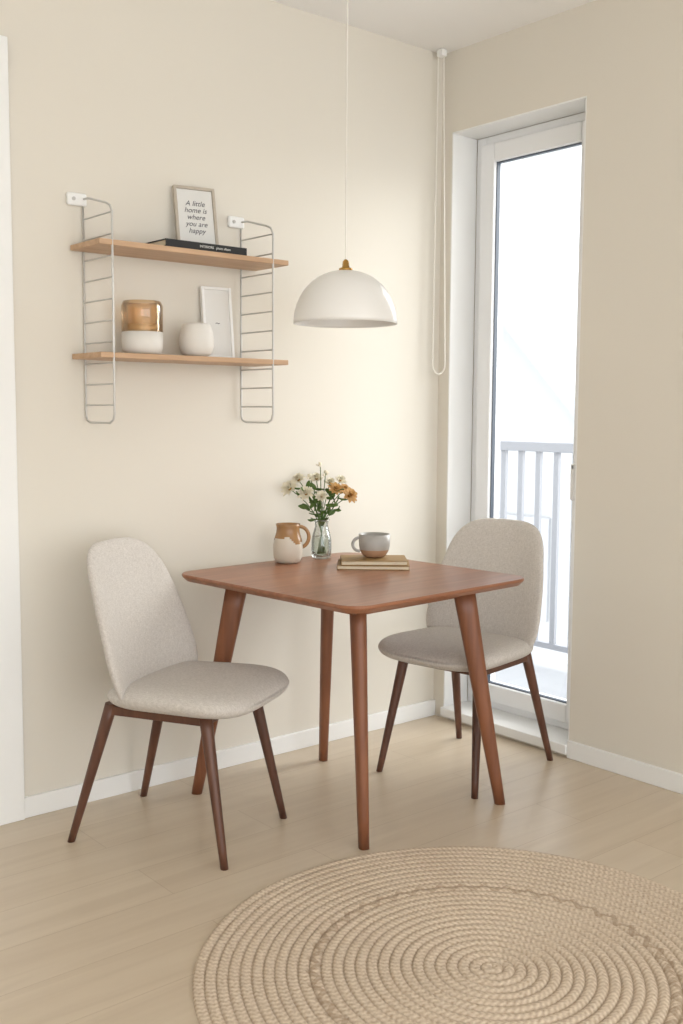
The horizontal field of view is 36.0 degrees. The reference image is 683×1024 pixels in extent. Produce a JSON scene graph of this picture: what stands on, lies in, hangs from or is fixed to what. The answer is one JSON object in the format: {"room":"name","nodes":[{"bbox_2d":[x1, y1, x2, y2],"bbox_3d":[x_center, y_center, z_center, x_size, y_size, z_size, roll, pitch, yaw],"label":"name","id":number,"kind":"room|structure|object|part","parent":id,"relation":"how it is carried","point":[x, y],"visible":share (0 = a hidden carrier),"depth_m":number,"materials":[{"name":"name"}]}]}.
{"room":"dining room","nodes":[
{"label":"dining room","id":0,"kind":"room"},
{"bbox_2d":[0,0,442,796],"bbox_3d":[-1.706,-0.354,2.790,5.860,2.755,0.200,-4,7,-40],"label":"wall","id":1,"kind":"structure","parent":0,"point":[119,103],"depth_m":3.68,"materials":[{"name":"paint"}]},
{"bbox_2d":[0,35,24,825],"bbox_3d":[-1.367,-0.188,2.921,0.970,2.405,0.058,-4,7,-40],"label":"door","id":2,"kind":"structure","parent":1,"relation":"in","point":[12,791],"depth_m":3.24,"materials":[{"name":"metal"}]},
{"bbox_2d":[66,192,288,423],"bbox_3d":[-0.526,-0.657,3.487,0.725,0.724,0.203,-4,7,-40],"label":"wall shelf","id":3,"kind":"object","parent":1,"relation":"attached to","point":[111,247],"visible":1,"depth_m":3.39,"materials":[{"name":"metal"}]},
{"bbox_3d":[-0.760,-0.632,3.289,0.007,0.710,0.199,-4,7,-40],"label":"ladder rail","id":4,"kind":"part","parent":3,"relation":"part of","materials":[{"name":"metal"}]},
{"bbox_2d":[121,300,162,353],"bbox_3d":[-0.643,-0.593,3.391,0.133,0.170,0.133,-4,7,-40],"label":"candle jar","id":5,"kind":"object","parent":3,"relation":"on","point":[136,338],"visible":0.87,"depth_m":3.35,"materials":[{"name":"white ceramic"}]},
{"bbox_3d":[-0.643,-0.629,3.388,0.133,0.098,0.133,-4,7,-40],"label":"amber glass","id":6,"kind":"part","parent":5,"relation":"part of","materials":[{"name":"orange glass"}]},
{"bbox_2d":[179,323,213,355],"bbox_3d":[-0.484,-0.573,3.507,0.116,0.110,0.116,-4,7,-40],"label":"ceramic vase","id":7,"kind":"object","parent":3,"relation":"on","point":[195,339],"visible":0.91,"depth_m":3.46,"materials":[{"name":"white ceramic"}]},
{"bbox_2d":[147,238,246,255],"bbox_3d":[-0.485,-0.869,3.482,0.310,0.024,0.152,-4,7,-40],"label":"book","id":8,"kind":"object","parent":3,"relation":"on","point":[166,241],"visible":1,"depth_m":3.41,"materials":[{"name":"paper"}]},
{"bbox_2d":[172,184,218,244],"bbox_3d":[-0.492,-0.993,3.545,0.146,0.210,0.059,-3,6,-28],"label":"print","id":9,"kind":"object","parent":8,"relation":"on","point":[195,218],"visible":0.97,"depth_m":3.54,"materials":[{"name":"white paper"}]},
{"bbox_2d":[199,286,234,357],"bbox_3d":[-0.432,-0.656,3.654,0.115,0.250,0.046,-3,7,-34],"label":"print","id":10,"kind":"object","parent":3,"relation":"on","point":[215,302],"visible":0.73,"depth_m":3.66,"materials":[{"name":"white paper"}]},
{"bbox_3d":[-0.296,-0.666,3.676,0.007,0.710,0.199,-4,7,-40],"label":"ladder rail","id":11,"kind":"part","parent":3,"relation":"part of","materials":[{"name":"metal"}]},
{"bbox_2d":[25,699,434,817],"bbox_3d":[-0.308,0.894,3.951,1.850,0.068,0.014,-4,7,-40],"label":"baseboard","id":12,"kind":"structure","parent":1,"relation":"attached to","point":[65,797],"depth_m":3.76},
{"bbox_2d":[0,715,682,1023],"bbox_3d":[0.082,1.282,0.788,5.860,0.100,5.800,-4,7,-40],"label":"floor","id":13,"kind":"structure","parent":0,"point":[112,924],"depth_m":3.19,"materials":[{"name":"brown wood"}]},
{"bbox_2d":[67,537,288,870],"bbox_3d":[-0.481,0.544,3.233,0.584,0.900,0.486,2,6,21],"label":"dining chair","id":14,"kind":"object","parent":13,"relation":"on","point":[156,673],"visible":1,"depth_m":3.18,"materials":[{"name":"fabric"}]},
{"bbox_3d":[-0.749,0.785,3.162,0.160,0.430,0.040,0,5,-4],"label":"leg","id":15,"kind":"part","parent":14,"relation":"part of","materials":[{"name":"brown wood"}]},
{"bbox_3d":[-0.644,0.328,3.276,0.196,0.480,0.486,2,6,21],"label":"backrest","id":16,"kind":"part","parent":14,"relation":"part of","materials":[{"name":"fabric"}]},
{"bbox_3d":[-0.617,0.753,3.502,0.040,0.430,0.160,-5,7,-43],"label":"leg","id":17,"kind":"part","parent":14,"relation":"part of","materials":[{"name":"brown wood"}]},
{"bbox_3d":[-0.430,0.538,3.213,0.476,0.078,0.482,2,6,21],"label":"seat","id":18,"kind":"part","parent":14,"relation":"part of","materials":[{"name":"fabric"}]},
{"bbox_3d":[-0.365,0.801,3.021,0.040,0.430,0.129,-4,7,-42],"label":"leg","id":19,"kind":"part","parent":14,"relation":"part of","materials":[{"name":"brown wood"}]},
{"bbox_3d":[-0.237,0.770,3.350,0.129,0.430,0.040,0,5,-6],"label":"leg","id":20,"kind":"part","parent":14,"relation":"part of","materials":[{"name":"brown wood"}]},
{"bbox_2d":[182,552,523,849],"bbox_3d":[0.032,0.588,3.540,0.830,0.760,0.870,-5,8,-44],"label":"dining table","id":21,"kind":"object","parent":13,"relation":"on","point":[318,583],"visible":0.89,"depth_m":3.43,"materials":[{"name":"brown wood"}]},
{"bbox_3d":[-0.410,0.596,3.546,0.201,0.738,0.050,1,5,3],"label":"leg","id":22,"kind":"part","parent":21,"relation":"part of","materials":[{"name":"brown wood"}]},
{"bbox_2d":[273,522,310,563],"bbox_3d":[-0.186,0.111,3.780,0.122,0.140,0.106,-4,7,-40],"label":"ceramic pitcher","id":23,"kind":"object","parent":21,"relation":"on","point":[288,546],"visible":1,"depth_m":3.74,"materials":[{"name":"ceramic"}]},
{"bbox_3d":[-0.132,0.090,3.779,0.041,0.089,0.014,0,5,-6],"label":"handle","id":24,"kind":"part","parent":23,"relation":"part of","materials":[{"name":"ceramic"}]},
{"bbox_2d":[281,462,356,558],"bbox_3d":[-0.083,-0.008,3.887,0.285,0.359,0.142,1,5,2],"label":"flower vase","id":25,"kind":"object","parent":21,"relation":"on","point":[305,492],"visible":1,"depth_m":3.88,"materials":[{"name":"clear glass"}]},
{"bbox_3d":[-0.054,0.566,3.881,0.050,0.738,0.098,-1,6,-15],"label":"leg","id":26,"kind":"part","parent":21,"relation":"part of","materials":[{"name":"brown wood"}]},
{"bbox_3d":[0.053,0.636,3.154,0.050,0.738,0.119,-1,6,-14],"label":"leg","id":27,"kind":"part","parent":21,"relation":"part of","materials":[{"name":"brown wood"}]},
{"bbox_2d":[337,555,409,569],"bbox_3d":[0.112,0.176,3.697,0.250,0.030,0.170,1,5,2],"label":"notebooks","id":28,"kind":"object","parent":21,"relation":"on","point":[346,562],"visible":0.98,"depth_m":3.62,"materials":[{"name":"paper"}]},
{"bbox_2d":[351,532,389,557],"bbox_3d":[0.110,0.118,3.709,0.129,0.082,0.112,-4,7,-40],"label":"coffee cup","id":29,"kind":"object","parent":28,"relation":"on","point":[371,544],"visible":1,"depth_m":3.67,"materials":[{"name":"grey ceramic"}]},
{"bbox_3d":[0.050,0.114,3.702,0.032,0.058,0.011,-1,6,-10],"label":"cup handle","id":30,"kind":"part","parent":29,"relation":"part of","materials":[{"name":"grey ceramic"}]},
{"bbox_3d":[0.453,0.608,3.481,0.193,0.738,0.050,0,5,-7],"label":"leg","id":31,"kind":"part","parent":21,"relation":"part of","materials":[{"name":"brown wood"}]},
{"bbox_2d":[192,846,682,1023],"bbox_3d":[0.355,1.069,2.462,1.388,0.009,1.388,-4,7,-40],"label":"round jute rug","id":32,"kind":"object","parent":13,"relation":"on","point":[447,934],"visible":1,"depth_m":2.56,"materials":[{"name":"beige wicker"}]},
{"bbox_2d":[376,518,552,798],"bbox_3d":[0.452,0.492,3.836,0.486,0.900,0.584,5,7,40],"label":"dining chair","id":33,"kind":"object","parent":13,"relation":"on","point":[509,618],"visible":0.76,"depth_m":3.85,"materials":[{"name":"fabric"}]},
{"bbox_3d":[0.190,0.728,3.824,0.129,0.430,0.040,-2,6,-23],"label":"leg","id":34,"kind":"part","parent":33,"relation":"part of","materials":[{"name":"brown wood"}]},
{"bbox_3d":[0.417,0.489,3.794,0.482,0.078,0.476,5,7,40],"label":"seat","id":35,"kind":"part","parent":33,"relation":"part of","materials":[{"name":"fabric"}]},
{"bbox_3d":[0.449,0.700,4.139,0.040,0.430,0.160,2,6,14],"label":"leg","id":36,"kind":"part","parent":33,"relation":"part of","materials":[{"name":"brown wood"}]},
{"bbox_3d":[0.461,0.751,3.597,0.040,0.430,0.129,2,6,13],"label":"leg","id":37,"kind":"part","parent":33,"relation":"part of","materials":[{"name":"brown wood"}]},
{"bbox_3d":[0.567,0.271,3.951,0.486,0.480,0.196,5,7,40],"label":"backrest","id":38,"kind":"part","parent":33,"relation":"part of","materials":[{"name":"fabric"}]},
{"bbox_3d":[0.729,0.724,3.905,0.160,0.430,0.040,-2,6,-24],"label":"leg","id":39,"kind":"part","parent":33,"relation":"part of","materials":[{"name":"brown wood"}]},
{"bbox_2d":[271,0,594,52],"bbox_3d":[0.101,-1.560,0.518,5.860,0.100,5.800,-4,7,-40],"label":"ceiling","id":40,"kind":"structure","parent":0,"point":[431,25],"depth_m":3.87,"materials":[{"name":"paint"}]},
{"bbox_2d":[293,0,396,327],"bbox_3d":[0.016,-1.191,3.341,0.336,1.171,0.336,-4,7,-40],"label":"pendant lamp","id":41,"kind":"object","parent":40,"relation":"hanging from","point":[345,297],"visible":1,"depth_m":3.28,"materials":[{"name":"white ceramic"}]},
{"bbox_3d":[0.013,-0.693,3.389,0.336,0.170,0.336,-4,7,-40],"label":"lamp shade","id":42,"kind":"part","parent":41,"relation":"part of","materials":[{"name":"white ceramic"}]},
{"bbox_2d":[432,48,446,374],"bbox_3d":[0.405,-1.212,4.282,0.044,1.295,0.040,-4,7,-40],"label":"blind pull cord","id":43,"kind":"object","parent":40,"relation":"hanging from","point":[442,53],"visible":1,"depth_m":4.27,"materials":[{"name":"white plastic"}]},
{"bbox_2d":[495,653,567,698],"bbox_3d":[0.821,0.923,5.305,1.090,0.170,6.000,-4,7,-40],"label":"floor","id":44,"kind":"structure","parent":0,"point":[551,673],"depth_m":5.36,"materials":[{"name":"concrete"}]},
{"bbox_2d":[500,441,573,652],"bbox_3d":[1.128,0.234,5.495,0.060,1.190,5.800,-4,7,-40],"label":"balcony railing","id":45,"kind":"object","parent":44,"relation":"on","point":[521,447],"visible":0.08,"depth_m":5.54,"materials":[{"name":"metal"}]},
{"bbox_3d":[1.132,-0.334,5.441,0.060,0.050,5.800,-4,7,-40],"label":"rail","id":46,"kind":"part","parent":45,"relation":"part of","materials":[{"name":"metal"}]},
{"bbox_3d":[1.125,0.712,5.540,0.030,0.030,5.800,-4,7,-40],"label":"rail","id":47,"kind":"part","parent":45,"relation":"part of","materials":[{"name":"metal"}]},
{"bbox_2d":[502,150,581,416],"bbox_3d":[3.584,-3.599,19.888,9.800,6.650,12.800,-4,7,-40],"label":"sky","id":48,"kind":"structure","parent":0,"point":[542,222],"depth_m":15.67,"materials":[{"name":"white"}]},
{"bbox_2d":[433,0,682,773],"bbox_3d":[2.303,-0.288,2.367,0.260,2.755,5.600,-4,7,-40],"label":"wall","id":49,"kind":"structure","parent":0,"point":[626,56],"depth_m":3.73,"materials":[{"name":"paint"}]},
{"bbox_2d":[440,700,567,754],"bbox_3d":[0.742,0.869,4.324,0.280,0.038,0.667,-4,7,-40],"label":"threshold","id":50,"kind":"object","parent":49,"relation":"on","point":[524,729],"visible":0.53,"depth_m":4.21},
{"bbox_2d":[443,96,586,739],"bbox_3d":[0.711,-0.335,4.178,0.140,2.385,0.667,-4,7,-40],"label":"lining","id":51,"kind":"object","parent":49,"relation":"attached to","point":[464,142],"visible":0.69,"depth_m":4.37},
{"bbox_2d":[468,112,584,729],"bbox_3d":[0.786,-0.337,4.240,0.085,2.379,0.655,-4,7,-40],"label":"door frame","id":52,"kind":"structure","parent":49,"relation":"in","point":[581,116],"depth_m":4.34,"materials":[{"name":"white plastic"}]},
{"bbox_3d":[0.782,-0.335,4.237,0.075,2.315,0.585,-4,7,-40],"label":"sash","id":53,"kind":"part","parent":52,"relation":"part of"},
{"bbox_2d":[487,142,581,703],"bbox_3d":[0.774,-0.334,4.231,0.020,2.167,0.437,-4,7,-40],"label":"gasket","id":54,"kind":"object","parent":52,"relation":"attached to","point":[499,163],"visible":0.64,"depth_m":4.35,"materials":[{"name":"rubber"}]},
{"bbox_2d":[570,464,574,499],"bbox_3d":[0.886,-0.114,4.015,0.015,0.140,0.024,-4,7,-40],"label":"lever","id":55,"kind":"object","parent":52,"relation":"attached to","point":[572,478],"depth_m":4.01,"materials":[{"name":"silver metal"}]},
{"bbox_2d":[567,740,682,793],"bbox_3d":[2.422,1.085,2.129,0.014,0.068,4.873,-4,7,-40],"label":"baseboard","id":56,"kind":"structure","parent":49,"relation":"attached to","point":[667,779],"depth_m":3.78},
{"label":"outside","id":57,"kind":"structure","parent":0,"visible":0},
{"bbox_2d":[498,325,573,660],"bbox_3d":[3.565,-0.637,20.169,9.000,12.100,12.000,-4,7,-40],"label":"house walls","id":58,"kind":"structure","parent":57,"point":[531,411],"depth_m":14.21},
{"bbox_2d":[498,513,550,621],"bbox_3d":[-0.069,1.935,17.698,0.060,4.400,8.900,-4,7,-40],"label":"windows","id":59,"kind":"structure","parent":58,"relation":"in","point":[545,522],"depth_m":14.18,"materials":[{"name":"white glass"}]}
]}

